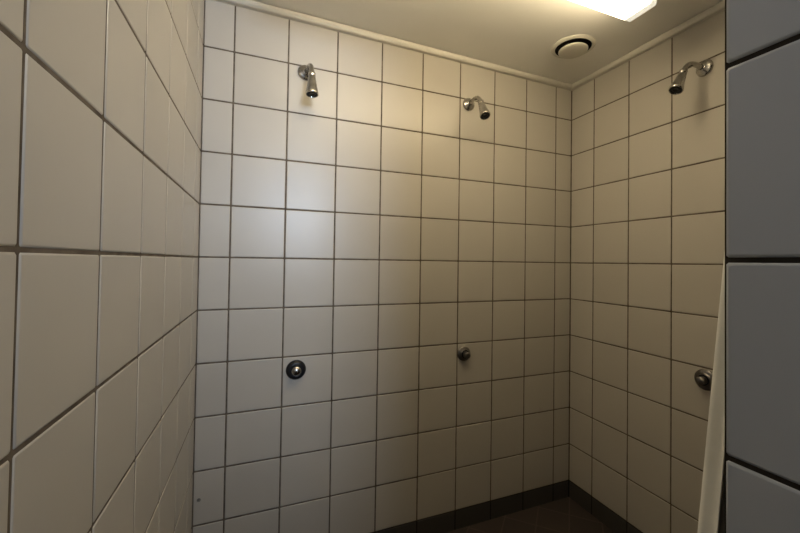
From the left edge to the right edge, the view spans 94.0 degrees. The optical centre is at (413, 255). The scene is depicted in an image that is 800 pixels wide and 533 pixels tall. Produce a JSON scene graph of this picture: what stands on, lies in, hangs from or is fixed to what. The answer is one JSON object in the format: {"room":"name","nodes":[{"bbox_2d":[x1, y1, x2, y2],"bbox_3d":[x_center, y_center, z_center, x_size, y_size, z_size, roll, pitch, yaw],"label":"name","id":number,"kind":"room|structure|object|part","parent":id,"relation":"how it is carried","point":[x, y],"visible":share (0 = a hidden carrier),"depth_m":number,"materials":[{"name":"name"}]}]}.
{"room":"communal shower room","nodes":[
{"label":"communal shower room","id":0,"kind":"room"},
{"bbox_2d":[0,0,203,532],"bbox_3d":[-0.214,0.067,-0.196,0.100,2.240,3.399,1,-1,-22],"label":"wall","id":1,"kind":"structure","parent":0,"point":[101,100],"depth_m":0.54,"materials":[{"name":"beige tile"}]},
{"bbox_2d":[191,0,571,532],"bbox_3d":[0.014,0.103,1.785,2.016,2.240,0.100,1,-1,-22],"label":"wall","id":2,"kind":"structure","parent":0,"point":[367,231],"depth_m":1.65,"materials":[{"name":"beige tile"}]},
{"bbox_2d":[286,360,305,379],"bbox_3d":[-0.475,0.466,1.510,0.079,0.079,0.035,1,-1,-22],"label":"shower valve","id":3,"kind":"object","parent":2,"relation":"attached to","point":[295,369],"visible":1,"depth_m":1.51,"materials":[{"name":"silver metal"}]},
{"bbox_2d":[298,63,318,97],"bbox_3d":[-0.415,-0.706,1.489,0.064,0.171,0.142,1,-1,-30],"label":"shower","id":4,"kind":"object","parent":2,"relation":"attached to","point":[306,72],"visible":1,"depth_m":1.45,"materials":[{"name":"silver metal"}]},
{"bbox_3d":[-0.419,-0.738,1.496,0.020,0.065,0.109,1,-1,-30],"label":"pipe arm","id":5,"kind":"part","parent":4,"relation":"part of","materials":[{"name":"silver metal"}]},
{"bbox_2d":[214,0,571,90],"bbox_3d":[0.054,-0.965,1.743,1.816,0.045,0.029,1,-1,-22],"label":"trim","id":6,"kind":"structure","parent":2,"relation":"attached to","point":[248,4],"depth_m":1.66,"materials":[{"name":"beige paint"}]},
{"bbox_2d":[457,346,470,360],"bbox_3d":[0.253,0.477,1.799,0.071,0.071,0.045,1,-1,-22],"label":"shower valve","id":7,"kind":"object","parent":2,"relation":"attached to","point":[463,353],"visible":1,"depth_m":1.80,"materials":[{"name":"silver metal"}]},
{"bbox_2d":[373,480,568,532],"bbox_3d":[-0.003,1.279,1.765,2.016,0.112,0.100,1,-1,-22],"label":"baseboard","id":8,"kind":"structure","parent":2,"relation":"attached to","point":[464,517],"depth_m":1.86,"materials":[{"name":"tile"}]},
{"bbox_2d":[463,96,489,119],"bbox_3d":[0.303,-0.702,1.763,0.064,0.153,0.174,1,-1,-22],"label":"shower","id":9,"kind":"object","parent":2,"relation":"attached to","point":[468,103],"visible":1,"depth_m":1.73,"materials":[{"name":"silver metal"}]},
{"bbox_3d":[0.296,-0.734,1.783,0.019,0.056,0.115,1,-1,-22],"label":"pipe arm","id":10,"kind":"part","parent":9,"relation":"part of","materials":[{"name":"silver metal"}]},
{"bbox_2d":[253,0,722,83],"bbox_3d":[0.689,-1.035,0.182,2.016,0.174,3.599,1,-1,-22],"label":"ceiling","id":11,"kind":"structure","parent":0,"point":[521,35],"depth_m":1.56,"materials":[{"name":"paint"}]},
{"bbox_2d":[551,34,595,58],"bbox_3d":[0.731,-0.946,1.710,0.191,0.028,0.191,1,-1,-22],"label":"ceiling vent","id":12,"kind":"object","parent":11,"relation":"in","point":[573,46],"visible":1,"depth_m":1.68,"materials":[{"name":"white plastic"}]},
{"bbox_3d":[0.731,-0.938,1.710,0.127,0.013,0.127,1,-1,-22],"label":"valve plate","id":13,"kind":"part","parent":12,"relation":"part of","materials":[{"name":"white plastic"}]},
{"bbox_2d":[570,0,656,21],"bbox_3d":[0.259,-0.933,1.116,1.222,0.101,0.106,1,-1,-22],"label":"ceiling lamp","id":14,"kind":"object","parent":11,"relation":"attached to","point":[627,10],"visible":1,"depth_m":1.31,"materials":[{"name":"white plastic"}]},
{"bbox_3d":[0.932,-0.810,0.718,0.954,0.313,0.056,1,-1,-22],"label":"rail","id":15,"kind":"object","parent":11,"relation":"hanging from","visible":0},
{"bbox_2d":[697,252,724,532],"bbox_3d":[0.461,0.261,0.514,0.458,1.880,0.053,1,-1,-22],"label":"shower curtain","id":16,"kind":"object","parent":15,"relation":"hanging from","point":[712,502],"visible":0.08,"depth_m":0.50,"materials":[{"name":"white fabric"}]},
{"bbox_2d":[446,497,614,532],"bbox_3d":[0.654,1.358,0.143,2.016,0.120,3.599,1,-1,-22],"label":"floor","id":17,"kind":"structure","parent":0,"point":[564,515],"depth_m":1.85,"materials":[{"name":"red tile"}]},
{"bbox_2d":[569,10,724,532],"bbox_3d":[1.560,0.105,0.524,0.100,2.240,3.399,1,-1,-22],"label":"wall","id":18,"kind":"structure","parent":0,"point":[648,161],"depth_m":1.66,"materials":[{"name":"beige tile"}]},
{"bbox_2d":[569,480,641,532],"bbox_3d":[1.543,1.280,0.505,0.100,0.112,3.399,1,-1,-22],"label":"baseboard","id":19,"kind":"structure","parent":18,"relation":"attached to","point":[613,521],"depth_m":1.87,"materials":[{"name":"tile"}]},
{"bbox_2d":[572,0,724,90],"bbox_3d":[1.133,-0.939,1.459,0.029,0.042,1.366,1,-1,-22],"label":"trim","id":20,"kind":"structure","parent":18,"relation":"attached to","point":[720,6],"depth_m":1.63,"materials":[{"name":"beige paint"}]},
{"bbox_2d":[668,59,712,94],"bbox_3d":[1.059,-0.692,1.437,0.174,0.153,0.064,1,-1,-17],"label":"shower","id":21,"kind":"object","parent":18,"relation":"attached to","point":[703,68],"visible":1,"depth_m":1.43,"materials":[{"name":"silver metal"}]},
{"bbox_3d":[1.079,-0.723,1.444,0.115,0.056,0.019,1,-1,-17],"label":"pipe arm","id":22,"kind":"part","parent":21,"relation":"part of","materials":[{"name":"silver metal"}]},
{"bbox_2d":[694,369,712,390],"bbox_3d":[1.107,0.477,1.429,0.045,0.081,0.081,1,-1,-22],"label":"shower valve","id":23,"kind":"object","parent":18,"relation":"attached to","point":[703,377],"visible":0.89,"depth_m":1.42,"materials":[{"name":"silver metal"}]},
{"bbox_2d":[725,0,799,532],"bbox_3d":[0.876,0.194,0.535,1.156,2.438,0.136,1,-1,-22],"label":"wall","id":24,"kind":"structure","parent":0,"point":[762,37],"depth_m":0.35,"materials":[{"name":"grey tile"}]}
]}

